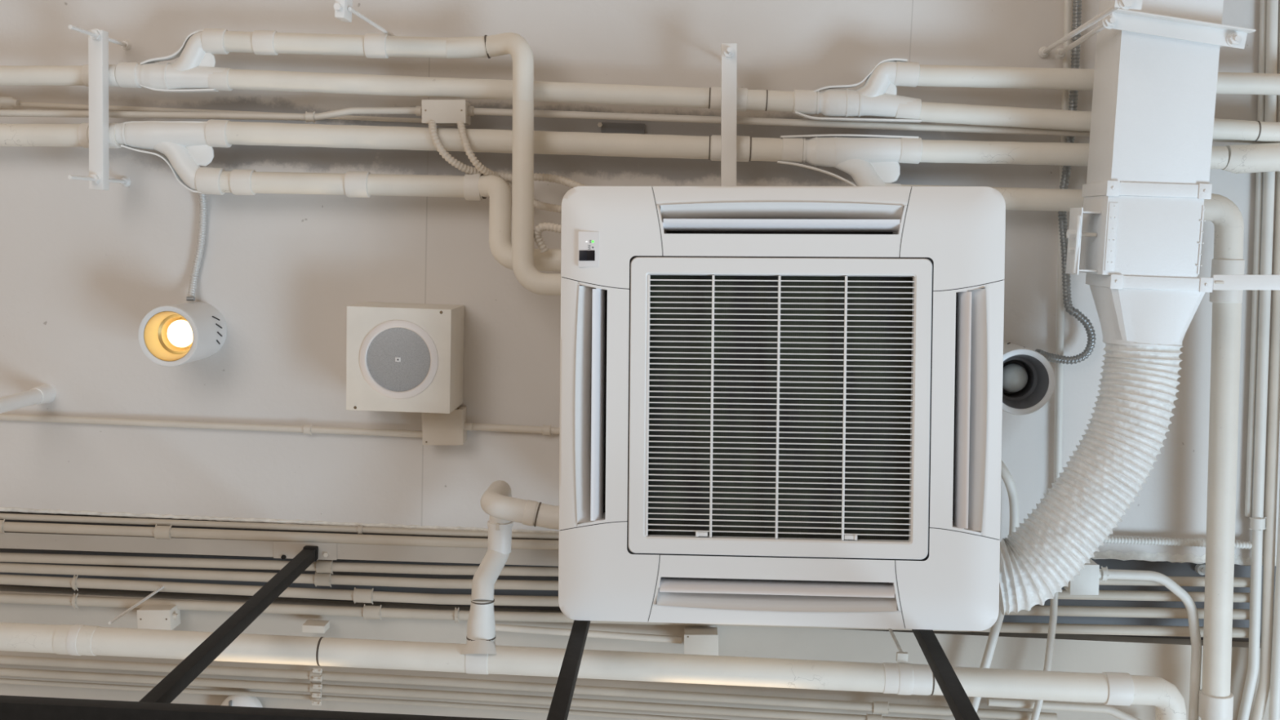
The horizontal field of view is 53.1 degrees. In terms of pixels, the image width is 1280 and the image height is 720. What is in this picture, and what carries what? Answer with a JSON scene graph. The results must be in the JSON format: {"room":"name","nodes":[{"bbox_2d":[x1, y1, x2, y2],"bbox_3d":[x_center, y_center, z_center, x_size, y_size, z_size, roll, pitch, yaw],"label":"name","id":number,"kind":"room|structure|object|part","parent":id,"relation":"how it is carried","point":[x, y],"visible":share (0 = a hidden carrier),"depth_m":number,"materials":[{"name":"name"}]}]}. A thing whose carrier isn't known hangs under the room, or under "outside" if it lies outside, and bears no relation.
{"room":"commercial interior","nodes":[
{"label":"commercial interior","id":0,"kind":"room"},
{"bbox_2d":[0,585,1270,719],"bbox_3d":[0.168,1.666,3.576,7.400,0.140,1.956,2,-84,2],"label":"ceiling","id":1,"kind":"structure","parent":0,"point":[1167,659],"depth_m":3.43,"materials":[{"name":"beige paint"}]},
{"bbox_2d":[137,604,180,630],"bbox_3d":[-1.275,0.684,3.407,0.102,0.071,0.064,2,-84,2],"label":"junction box","id":2,"kind":"object","parent":1,"relation":"attached to","point":[165,617],"visible":0.84,"depth_m":3.37,"materials":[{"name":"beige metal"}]},
{"bbox_2d":[221,694,262,707],"bbox_3d":[-1.076,0.955,3.440,0.116,0.044,0.116,2,-84,2],"label":"smoke detector","id":3,"kind":"object","parent":1,"relation":"attached to","point":[241,700],"visible":0.36,"depth_m":3.43,"materials":[{"name":"white paint"}]},
{"bbox_2d":[302,619,329,633],"bbox_3d":[-0.860,0.707,3.398,0.060,0.050,0.020,2,-84,2],"label":"bracket","id":4,"kind":"object","parent":1,"relation":"attached to","point":[310,625],"visible":1,"depth_m":3.38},
{"bbox_2d":[0,678,727,719],"bbox_3d":[-0.386,0.929,3.414,2.964,0.018,0.024,3,-84,2],"label":"conduit","id":5,"kind":"object","parent":1,"relation":"attached to","point":[7,681],"visible":0.99,"depth_m":3.42,"materials":[{"name":"beige paint"}]},
{"bbox_2d":[0,667,943,719],"bbox_3d":[-0.384,0.898,3.395,2.948,0.027,0.036,3,-84,2],"label":"conduit","id":6,"kind":"object","parent":1,"relation":"attached to","point":[661,707],"visible":0.98,"depth_m":3.40,"materials":[{"name":"beige paint"}]},
{"bbox_2d":[0,655,1057,719],"bbox_3d":[-0.384,0.864,3.392,2.944,0.029,0.038,3,-84,2],"label":"conduit","id":7,"kind":"object","parent":1,"relation":"attached to","point":[877,707],"visible":0.93,"depth_m":3.38,"materials":[{"name":"beige paint"}]},
{"bbox_2d":[311,667,322,706],"bbox_3d":[-0.857,0.868,3.397,0.026,0.010,0.102,2,-84,2],"label":"clamps","id":8,"kind":"object","parent":7,"relation":"attached to","point":[314,695],"visible":1,"depth_m":3.40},
{"bbox_2d":[495,623,681,643],"bbox_3d":[-0.157,0.722,3.381,0.535,0.018,0.018,3,-84,2],"label":"conduit","id":9,"kind":"object","parent":1,"relation":"attached to","point":[504,628],"visible":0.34,"depth_m":3.37,"materials":[{"name":"white plastic"}]},
{"bbox_2d":[0,592,1248,638],"bbox_3d":[-0.138,0.682,3.385,3.441,0.033,0.051,1,-84,2],"label":"conduit","id":10,"kind":"object","parent":1,"relation":"attached to","point":[375,612],"visible":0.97,"depth_m":3.39,"materials":[{"name":"beige paint"}]},
{"bbox_2d":[0,573,1249,619],"bbox_3d":[-0.137,0.635,3.380,3.436,0.034,0.057,1,-84,2],"label":"conduit","id":11,"kind":"object","parent":1,"relation":"attached to","point":[357,595],"visible":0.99,"depth_m":3.40,"materials":[{"name":"beige paint"}]},
{"bbox_2d":[108,585,164,624],"bbox_3d":[-1.278,0.621,3.268,0.007,0.335,0.007,-20,-85,4],"label":"hanger","id":12,"kind":"object","parent":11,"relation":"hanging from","point":[140,602],"visible":1,"depth_m":3.24,"materials":[{"name":"white paint"}]},
{"bbox_2d":[888,628,907,662],"bbox_3d":[0.626,0.685,3.191,0.026,0.347,0.022,2,-84,2],"label":"hanger","id":13,"kind":"object","parent":11,"relation":"hanging from","point":[901,656],"visible":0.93,"depth_m":3.02,"materials":[{"name":"white paint"}]},
{"bbox_2d":[0,622,1186,719],"bbox_3d":[-0.186,0.724,3.050,2.968,0.076,0.221,5,-84,2],"label":"drain pipe","id":14,"kind":"object","parent":13,"relation":"hanging from","point":[1108,688],"visible":0.92,"depth_m":3.02,"materials":[{"name":"white plastic"}]},
{"bbox_2d":[461,480,559,654],"bbox_3d":[-0.268,0.527,3.062,0.270,0.246,0.437,10,-84,1],"label":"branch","id":15,"kind":"object","parent":14,"relation":"attached to","point":[497,501],"visible":0.97,"depth_m":3.05,"materials":[{"name":"white paint"}]},
{"bbox_3d":[0.628,0.680,3.196,0.008,0.335,0.008,2,-84,2],"label":"rod","id":16,"kind":"part","parent":13,"relation":"part of","materials":[{"name":"white paint"}]},
{"bbox_2d":[684,626,718,655],"bbox_3d":[0.160,0.740,3.354,0.089,0.071,0.063,-1,-84,2],"label":"junction box","id":17,"kind":"object","parent":1,"relation":"attached to","point":[697,640],"visible":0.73,"depth_m":3.32,"materials":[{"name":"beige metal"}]},
{"bbox_2d":[986,697,1141,719],"bbox_3d":[1.125,0.911,3.338,0.435,0.022,0.055,9,-84,1],"label":"conduit","id":18,"kind":"object","parent":1,"relation":"attached to","point":[999,702],"visible":0.98,"depth_m":3.33,"materials":[{"name":"white plastic"}]},
{"bbox_2d":[0,511,1275,642],"bbox_3d":[0.206,0.576,3.487,7.400,0.090,0.271,2,-84,2],"label":"pipes","id":19,"kind":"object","parent":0,"point":[1167,568],"depth_m":3.47,"materials":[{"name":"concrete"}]},
{"bbox_2d":[1195,563,1205,575],"bbox_3d":[1.478,0.549,3.372,0.030,0.040,0.030,2,-84,2],"label":"bolt","id":20,"kind":"object","parent":19,"relation":"attached to","point":[1199,568],"visible":0.78,"depth_m":3.36,"materials":[{"name":"white metal"}]},
{"bbox_2d":[0,0,1279,558],"bbox_3d":[0.267,-1.231,3.263,7.400,0.160,3.413,2,-84,2],"label":"ceiling","id":21,"kind":"structure","parent":0,"point":[82,268],"depth_m":3.31,"materials":[{"name":"white paint"}]},
{"bbox_2d":[0,383,56,413],"bbox_3d":[-1.589,0.128,3.021,0.052,0.750,0.052,2,-84,2],"label":"pipe","id":22,"kind":"object","parent":21,"relation":"hanging from","point":[43,393],"visible":1,"depth_m":3.28,"materials":[{"name":"white paint"}]},
{"bbox_2d":[30,383,56,404],"bbox_3d":[-1.575,0.092,3.365,0.052,0.058,0.052,2,-84,2],"label":"socket","id":23,"kind":"object","parent":22,"relation":"attached to","point":[46,393],"depth_m":3.35,"materials":[{"name":"white paint"}]},
{"bbox_2d":[67,24,132,190],"bbox_3d":[-1.335,-0.616,3.160,0.038,0.300,0.389,2,-84,2],"label":"hanger","id":24,"kind":"object","parent":21,"relation":"hanging from","point":[99,179],"visible":1,"depth_m":3.15,"materials":[{"name":"white paint"}]},
{"bbox_2d":[0,64,119,86],"bbox_3d":[-1.507,-0.711,3.197,0.432,0.055,0.055,1,-84,2],"label":"insulated pipe","id":25,"kind":"object","parent":24,"relation":"on","point":[32,75],"visible":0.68,"depth_m":3.18,"materials":[{"name":"white plastic"}]},
{"bbox_2d":[0,122,121,148],"bbox_3d":[-1.517,-0.564,3.213,0.430,0.063,0.063,1,-84,2],"label":"insulated pipe","id":26,"kind":"object","parent":24,"relation":"on","point":[11,135],"visible":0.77,"depth_m":3.19,"materials":[{"name":"white plastic"}]},
{"bbox_3d":[-1.343,-0.448,3.178,0.010,0.300,0.010,-20,-85,4],"label":"threaded rod","id":27,"kind":"part","parent":24,"relation":"part of","materials":[{"name":"white paint"}]},
{"bbox_3d":[-1.326,-0.794,3.141,0.010,0.300,0.010,25,-84,0],"label":"threaded rod","id":28,"kind":"part","parent":24,"relation":"part of","materials":[{"name":"white paint"}]},
{"bbox_2d":[137,302,226,366],"bbox_3d":[-1.161,-0.069,3.260,0.154,0.200,0.153,2,-84,2],"label":"spotlight","id":29,"kind":"object","parent":21,"relation":"hanging from","point":[179,334],"visible":1,"depth_m":3.22,"materials":[{"name":"beige metal"}]},
{"bbox_3d":[-1.162,-0.067,3.247,0.070,0.062,0.070,2,-84,2],"label":"bulb","id":30,"kind":"part","parent":29,"relation":"part of","materials":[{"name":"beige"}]},
{"bbox_2d":[186,296,195,301],"bbox_3d":[-1.158,-0.158,3.301,0.019,0.012,0.012,2,-84,2],"label":"connector","id":31,"kind":"object","parent":29,"relation":"attached to","point":[188,298],"visible":1,"depth_m":3.30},
{"bbox_2d":[187,192,207,296],"bbox_3d":[-1.144,-0.298,3.310,0.028,0.046,0.294,8,-84,1],"label":"conduit","id":32,"kind":"object","parent":31,"relation":"attached to","point":[192,288],"visible":0.98,"depth_m":3.31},
{"bbox_2d":[0,413,422,437],"bbox_3d":[-1.194,0.170,3.367,1.262,0.026,0.030,2,-84,2],"label":"conduit","id":33,"kind":"object","parent":21,"relation":"attached to","point":[306,429],"visible":0.91,"depth_m":3.36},
{"bbox_2d":[18,102,422,123],"bbox_3d":[-1.163,-0.638,3.281,1.228,0.011,0.011,3,-84,2],"label":"conduit","id":34,"kind":"object","parent":21,"relation":"attached to","point":[21,104],"visible":0.51,"depth_m":3.28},
{"bbox_2d":[0,96,19,107],"bbox_3d":[-1.681,-0.662,3.285,0.173,0.028,0.029,2,-84,2],"label":"connector","id":35,"kind":"object","parent":34,"relation":"attached to","point":[5,102],"visible":1,"depth_m":3.27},
{"bbox_2d":[0,531,558,566],"bbox_3d":[-0.503,0.512,3.374,2.668,0.034,0.047,1,-84,2],"label":"pipe","id":36,"kind":"object","parent":21,"relation":"attached to","point":[10,540],"visible":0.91,"depth_m":3.38,"materials":[{"name":"paint"}]},
{"bbox_2d":[138,545,318,702],"bbox_3d":[-0.887,0.575,2.868,0.036,1.033,0.066,2,-84,2],"label":"beam","id":37,"kind":"structure","parent":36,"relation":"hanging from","point":[174,683],"depth_m":2.75,"materials":[{"name":"black metal"}]},
{"bbox_2d":[0,695,516,719],"bbox_3d":[-0.042,0.690,2.309,4.200,0.036,0.060,2,-84,2],"label":"rail","id":38,"kind":"object","parent":37,"relation":"hanging from","point":[11,707],"visible":1,"depth_m":2.33,"materials":[{"name":"black metal"}]},
{"bbox_3d":[-0.884,0.503,3.378,0.169,0.003,0.048,2,-84,2],"label":"splice plate","id":39,"kind":"part","parent":36,"relation":"part of","materials":[{"name":"paint"}]},
{"bbox_2d":[546,620,591,719],"bbox_3d":[-0.134,0.604,2.841,0.036,1.033,0.065,2,-84,2],"label":"hanging rod","id":40,"kind":"object","parent":36,"relation":"hanging from","point":[559,708],"visible":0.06,"depth_m":2.57,"materials":[{"name":"black paint"}]},
{"bbox_2d":[911,629,979,719],"bbox_3d":[0.639,0.629,2.812,0.036,1.033,0.072,2,-84,2],"label":"hanging rod","id":41,"kind":"object","parent":36,"relation":"hanging from","point":[961,707],"visible":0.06,"depth_m":2.62,"materials":[{"name":"black paint"}]},
{"bbox_2d":[0,519,558,550],"bbox_3d":[-0.402,0.480,3.358,2.872,0.032,0.043,2,-84,2],"label":"conduit","id":42,"kind":"object","parent":21,"relation":"attached to","point":[158,531],"visible":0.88,"depth_m":3.37,"materials":[{"name":"beige paint"}]},
{"bbox_2d":[0,513,559,539],"bbox_3d":[-0.403,0.460,3.371,2.883,0.022,0.028,2,-84,2],"label":"conduit","id":43,"kind":"object","parent":21,"relation":"attached to","point":[359,529],"visible":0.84,"depth_m":3.39,"materials":[{"name":"beige paint"}]},
{"bbox_2d":[333,0,394,35],"bbox_3d":[-0.643,-0.852,3.021,0.034,0.472,0.158,2,-84,2],"label":"hanger","id":44,"kind":"object","parent":21,"relation":"hanging from","point":[344,9],"visible":0.89,"depth_m":2.83,"materials":[{"name":"white paint"}]},
{"bbox_3d":[-0.632,-0.797,3.042,0.009,0.440,0.009,25,-84,0],"label":"threaded rod","id":45,"kind":"part","parent":44,"relation":"part of","materials":[{"name":"white paint"}]},
{"bbox_2d":[346,302,464,413],"bbox_3d":[-0.593,-0.009,3.245,0.261,0.195,0.259,2,-84,2],"label":"loudspeaker","id":46,"kind":"object","parent":21,"relation":"attached to","point":[401,357],"visible":1,"depth_m":3.16,"materials":[{"name":"paint"}]},
{"bbox_2d":[366,327,431,391],"bbox_3d":[-0.595,0.000,3.153,0.161,0.005,0.161,2,-84,2],"label":"grille","id":47,"kind":"object","parent":46,"relation":"attached to","point":[398,359],"depth_m":3.15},
{"bbox_2d":[415,99,474,125],"bbox_3d":[-0.486,-0.615,3.183,0.146,0.086,0.060,2,-84,2],"label":"junction box","id":48,"kind":"object","parent":21,"relation":"attached to","point":[443,112],"visible":0.97,"depth_m":3.14,"materials":[{"name":"beige metal"}]},
{"bbox_2d":[0,106,415,123],"bbox_3d":[-1.143,-0.614,3.215,1.200,0.022,0.038,0,-84,2],"label":"conduit","id":49,"kind":"object","parent":48,"relation":"attached to","point":[307,117],"visible":0.96,"depth_m":3.21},
{"bbox_2d":[428,119,586,188],"bbox_3d":[-0.336,-0.470,3.159,0.437,0.092,0.093,24,-84,0],"label":"conduit","id":50,"kind":"object","parent":48,"relation":"attached to","point":[565,181],"visible":0.79,"depth_m":3.14,"materials":[{"name":"white plastic"}]},
{"bbox_2d":[457,120,561,213],"bbox_3d":[-0.299,-0.451,3.169,0.410,0.126,0.086,34,-84,-1],"label":"conduit","id":51,"kind":"object","parent":48,"relation":"attached to","point":[465,142],"visible":0.59,"depth_m":3.13,"materials":[{"name":"white plastic"}]},
{"bbox_2d":[473,107,1279,143],"bbox_3d":[0.623,-0.575,3.150,2.103,0.018,0.018,2,-84,2],"label":"conduit","id":52,"kind":"object","parent":48,"relation":"attached to","point":[477,111],"visible":0.67,"depth_m":3.15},
{"bbox_2d":[422,406,472,444],"bbox_3d":[-0.497,0.167,3.319,0.125,0.076,0.101,2,-84,2],"label":"junction box","id":53,"kind":"object","parent":21,"relation":"attached to","point":[437,428],"visible":0.84,"depth_m":3.28,"materials":[{"name":"beige metal"}]},
{"bbox_2d":[472,422,559,435],"bbox_3d":[-0.244,0.183,3.326,0.447,0.024,0.031,2,-84,2],"label":"conduit","id":54,"kind":"object","parent":21,"relation":"attached to","point":[544,429],"visible":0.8,"depth_m":3.33,"materials":[{"name":"white plastic"}]},
{"bbox_2d":[597,122,644,133],"bbox_3d":[-0.047,-0.588,3.244,0.119,0.035,0.026,2,-84,2],"label":"stub","id":55,"kind":"object","parent":21,"relation":"attached to","point":[606,127],"visible":0.88,"depth_m":3.25,"materials":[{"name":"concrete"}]},
{"bbox_2d":[0,552,1250,587],"bbox_3d":[-0.138,0.559,3.372,3.428,0.032,0.042,1,-84,2],"label":"conduit","id":56,"kind":"object","parent":21,"relation":"attached to","point":[320,566],"visible":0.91,"depth_m":3.39,"materials":[{"name":"beige paint"}]},
{"bbox_2d":[0,562,1249,602],"bbox_3d":[-0.137,0.595,3.376,3.432,0.032,0.046,1,-84,2],"label":"conduit","id":57,"kind":"object","parent":56,"relation":"attached to","point":[317,579],"visible":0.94,"depth_m":3.39,"materials":[{"name":"beige paint"}]},
{"bbox_2d":[0,506,1276,565],"bbox_3d":[0.106,0.462,3.369,5.200,0.029,0.030,2,-84,2],"label":"pipe","id":58,"kind":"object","parent":21,"relation":"attached to","point":[1110,554],"depth_m":3.39,"materials":[{"name":"paint"}]},
{"bbox_2d":[720,43,737,186],"bbox_3d":[0.217,-0.573,3.142,0.037,0.220,0.384,0,-84,2],"label":"hanger","id":59,"kind":"object","parent":21,"relation":"hanging from","point":[728,51],"visible":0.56,"depth_m":3.08,"materials":[{"name":"white paint"}]},
{"bbox_2d":[225,121,782,161],"bbox_3d":[-0.342,-0.542,3.168,1.385,0.063,0.063,2,-84,2],"label":"insulated pipe","id":60,"kind":"object","parent":59,"relation":"on","point":[243,133],"visible":0.87,"depth_m":3.15,"materials":[{"name":"white plastic"}]},
{"bbox_2d":[115,119,231,195],"bbox_3d":[-1.169,-0.511,3.204,0.287,0.072,0.186,2,-84,2],"label":"fitting","id":61,"kind":"object","parent":60,"relation":"attached to","point":[186,146],"visible":0.99,"depth_m":3.18,"materials":[{"name":"white plastic"}]},
{"bbox_2d":[777,133,922,186],"bbox_3d":[0.510,-0.466,3.141,0.347,0.076,0.173,2,-84,2],"label":"fitting","id":62,"kind":"object","parent":60,"relation":"attached to","point":[870,160],"visible":0.92,"depth_m":3.11,"materials":[{"name":"white plastic"}]},
{"bbox_2d":[901,184,1244,719],"bbox_3d":[1.050,0.282,3.196,0.938,0.080,1.407,2,-84,2],"label":"insulated pipe","id":63,"kind":"object","parent":62,"relation":"attached to","point":[1215,697],"visible":0.85,"depth_m":3.15,"materials":[{"name":"white plastic"}]},
{"bbox_2d":[1098,566,1201,719],"bbox_3d":[1.364,0.732,3.262,0.190,0.031,0.551,-28,-86,5],"label":"conduit","id":64,"kind":"object","parent":63,"relation":"attached to","point":[1105,573],"visible":0.99,"depth_m":3.25,"materials":[{"name":"white plastic"}]},
{"bbox_2d":[920,139,1228,168],"bbox_3d":[1.040,-0.501,3.116,0.751,0.056,0.056,2,-84,2],"label":"insulated pipe","id":65,"kind":"object","parent":62,"relation":"attached to","point":[933,151],"visible":0.62,"depth_m":3.10,"materials":[{"name":"white plastic"}]},
{"bbox_2d":[227,68,794,111],"bbox_3d":[-0.325,-0.665,3.154,1.411,0.055,0.055,3,-84,2],"label":"insulated pipe","id":66,"kind":"object","parent":59,"relation":"on","point":[239,79],"visible":0.92,"depth_m":3.13,"materials":[{"name":"white plastic"}]},
{"bbox_2d":[115,27,232,92],"bbox_3d":[-1.154,-0.746,3.179,0.281,0.071,0.158,2,-84,2],"label":"fitting","id":67,"kind":"object","parent":66,"relation":"attached to","point":[194,70],"visible":1,"depth_m":3.16,"materials":[{"name":"white plastic"}]},
{"bbox_2d":[792,57,921,122],"bbox_3d":[0.532,-0.659,3.120,0.311,0.069,0.150,2,-84,2],"label":"fitting","id":68,"kind":"object","parent":66,"relation":"attached to","point":[877,97],"visible":1,"depth_m":3.10,"materials":[{"name":"white plastic"}]},
{"bbox_2d":[916,64,1279,95],"bbox_3d":[1.159,-0.675,3.093,0.989,0.052,0.056,2,-84,2],"label":"insulated pipe","id":69,"kind":"object","parent":68,"relation":"attached to","point":[956,76],"visible":0.56,"depth_m":3.08,"materials":[{"name":"white plastic"}]},
{"bbox_2d":[918,102,1279,142],"bbox_3d":[1.161,-0.574,3.103,0.998,0.050,0.050,4,-84,2],"label":"insulated pipe","id":70,"kind":"object","parent":68,"relation":"attached to","point":[931,112],"visible":0.65,"depth_m":3.09,"materials":[{"name":"white plastic"}]},
{"bbox_2d":[1221,142,1279,173],"bbox_3d":[1.537,-0.491,3.096,0.249,0.069,0.069,-3,-84,3],"label":"insulated pipe","id":71,"kind":"object","parent":70,"relation":"attached to","point":[1251,157],"visible":0.84,"depth_m":3.07,"materials":[{"name":"white plastic"}]},
{"bbox_3d":[0.214,-0.742,3.124,0.010,0.220,0.010,25,-84,0],"label":"threaded rod","id":72,"kind":"part","parent":59,"relation":"part of","materials":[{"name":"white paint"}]},
{"bbox_2d":[558,186,1005,631],"bbox_3d":[0.309,0.078,3.008,0.984,0.612,0.980,2,-84,2],"label":"air conditioner","id":73,"kind":"object","parent":21,"relation":"hanging from","point":[780,406],"visible":1,"depth_m":2.76,"materials":[{"name":"white plastic"}]},
{"bbox_2d":[219,168,560,271],"bbox_3d":[-0.567,-0.396,3.137,1.006,0.176,0.211,14,-84,1],"label":"insulated pipe","id":74,"kind":"object","parent":73,"relation":"attached to","point":[477,186],"visible":0.92,"depth_m":3.17,"materials":[{"name":"white plastic"}]},
{"bbox_2d":[223,30,562,295],"bbox_3d":[-0.472,-0.620,3.049,1.149,0.290,0.470,36,-84,-2],"label":"insulated pipe","id":75,"kind":"object","parent":73,"relation":"attached to","point":[269,42],"visible":0.99,"depth_m":3.08,"materials":[{"name":"white plastic"}]},
{"bbox_2d":[533,222,560,253],"bbox_3d":[-0.196,-0.301,3.005,0.116,0.060,0.067,-22,-85,4],"label":"conduit","id":76,"kind":"object","parent":75,"relation":"attached to","point":[544,226],"visible":0.72,"depth_m":3.00,"materials":[{"name":"white plastic"}]},
{"bbox_3d":[-0.111,-0.239,2.770,0.047,0.012,0.078,2,-84,2],"label":"receiver panel","id":77,"kind":"part","parent":73,"relation":"part of","materials":[{"name":"white plastic"}]},
{"bbox_3d":[0.297,0.102,2.752,0.659,0.084,0.659,2,-84,2],"label":"grille frame","id":78,"kind":"part","parent":73,"relation":"part of","materials":[{"name":"white plastic"}]},
{"bbox_2d":[970,460,1019,712],"bbox_3d":[0.901,0.602,3.266,0.118,0.065,0.785,2,-84,2],"label":"conduit","id":79,"kind":"object","parent":21,"relation":"attached to","point":[1006,477],"visible":0.45,"depth_m":3.26,"materials":[{"name":"white plastic"}]},
{"bbox_2d":[1002,342,1054,414],"bbox_3d":[0.924,0.043,3.186,0.163,0.200,0.163,2,-84,2],"label":"spotlight","id":80,"kind":"object","parent":21,"relation":"hanging from","point":[1028,375],"visible":0.73,"depth_m":3.13,"materials":[{"name":"white metal"}]},
{"bbox_3d":[0.924,0.044,3.174,0.072,0.062,0.072,2,-84,2],"label":"bulb","id":81,"kind":"part","parent":80,"relation":"part of","materials":[{"name":"white glass"}]},
{"bbox_2d":[1035,0,1096,364],"bbox_3d":[1.100,-0.489,3.163,0.158,0.053,1.011,4,-84,2],"label":"conduit","id":82,"kind":"object","parent":80,"relation":"attached to","point":[1077,5],"visible":0.76,"depth_m":3.19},
{"bbox_2d":[1031,0,1071,719],"bbox_3d":[1.056,0.002,3.235,0.070,0.063,2.020,2,-84,2],"label":"conduit","id":83,"kind":"object","parent":21,"relation":"attached to","point":[1067,3],"visible":0.48,"depth_m":3.25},
{"bbox_2d":[1063,558,1099,595],"bbox_3d":[1.125,0.551,3.276,0.072,0.090,0.079,0,-84,2],"label":"junction box","id":84,"kind":"object","parent":21,"relation":"attached to","point":[1087,583],"visible":0.66,"depth_m":3.23,"materials":[{"name":"white plastic"}]},
{"bbox_2d":[1038,0,1142,57],"bbox_3d":[1.004,-0.752,2.888,0.057,0.604,0.059,2,-84,2],"label":"hanger","id":85,"kind":"object","parent":21,"relation":"hanging from","point":[1043,51],"visible":1,"depth_m":2.76,"materials":[{"name":"white paint"}]},
{"bbox_3d":[0.991,-0.745,2.896,0.012,0.590,0.029,-24,-86,5],"label":"threaded rod","id":86,"kind":"part","parent":85,"relation":"part of","materials":[{"name":"white paint"}]},
{"bbox_2d":[1053,8,1255,59],"bbox_3d":[1.179,-0.744,2.987,0.330,0.414,0.064,4,-84,2],"label":"hanger","id":87,"kind":"object","parent":21,"relation":"hanging from","point":[1221,35],"visible":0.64,"depth_m":2.81,"materials":[{"name":"white paint"}]},
{"bbox_3d":[1.032,-0.748,2.972,0.012,0.361,0.038,25,-84,0],"label":"threaded rod","id":88,"kind":"part","parent":87,"relation":"part of","materials":[{"name":"white paint"}]},
{"bbox_2d":[1066,0,1223,346],"bbox_3d":[1.146,-0.531,2.934,0.310,0.196,0.987,2,-84,2],"label":"air duct","id":89,"kind":"object","parent":87,"relation":"hanging from","point":[1136,235],"visible":1,"depth_m":2.87,"materials":[{"name":"white metal"}]},
{"bbox_3d":[0.996,-0.264,2.917,0.014,0.027,0.131,2,-84,2],"label":"damper lever","id":90,"kind":"part","parent":89,"relation":"part of","materials":[{"name":"white metal"}]},
{"bbox_2d":[999,342,1183,614],"bbox_3d":[1.036,0.272,2.977,0.241,0.240,0.744,30,-84,-1],"label":"flexible duct","id":91,"kind":"object","parent":89,"relation":"attached to","point":[1130,421],"visible":0.98,"depth_m":2.90,"materials":[{"name":"paint"}]},
{"bbox_2d":[1212,275,1279,289],"bbox_3d":[1.412,-0.174,2.866,0.253,0.008,0.034,0,-84,2],"label":"bar","id":92,"kind":"object","parent":89,"relation":"attached to","point":[1220,282],"visible":1,"depth_m":2.87,"materials":[{"name":"white paint"}]},
{"bbox_3d":[1.309,-0.721,2.987,0.012,0.408,0.012,-20,-85,4],"label":"threaded rod","id":93,"kind":"part","parent":87,"relation":"part of","materials":[{"name":"white paint"}]},
{"bbox_2d":[1102,535,1252,549],"bbox_3d":[1.337,0.467,3.287,0.493,0.025,0.021,2,-84,2],"label":"conduit","id":94,"kind":"object","parent":21,"relation":"attached to","point":[1117,540],"visible":0.64,"depth_m":3.28,"materials":[{"name":"white plastic"}]},
{"bbox_2d":[1244,0,1266,516],"bbox_3d":[1.548,-0.300,3.211,0.019,0.016,1.409,-1,-84,2],"label":"conduit","id":95,"kind":"object","parent":21,"relation":"attached to","point":[1263,8],"visible":0.78,"depth_m":3.22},
{"bbox_2d":[1236,0,1278,719],"bbox_3d":[1.567,0.013,3.224,0.062,0.033,2.029,0,-84,2],"label":"conduit","id":96,"kind":"object","parent":21,"relation":"attached to","point":[1257,521],"visible":0.96,"depth_m":3.23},
{"bbox_2d":[1250,0,1279,719],"bbox_3d":[1.599,0.013,3.231,0.059,0.028,2.032,0,-84,2],"label":"conduit","id":97,"kind":"object","parent":21,"relation":"attached to","point":[1273,409],"visible":0.99,"depth_m":3.25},
{"bbox_2d":[1268,488,1279,719],"bbox_3d":[1.631,0.379,3.243,0.032,0.028,1.361,0,-84,2],"label":"conduit","id":98,"kind":"object","parent":21,"relation":"attached to","point":[1274,695],"visible":1,"depth_m":3.27,"materials":[{"name":"white plastic"}]}
]}

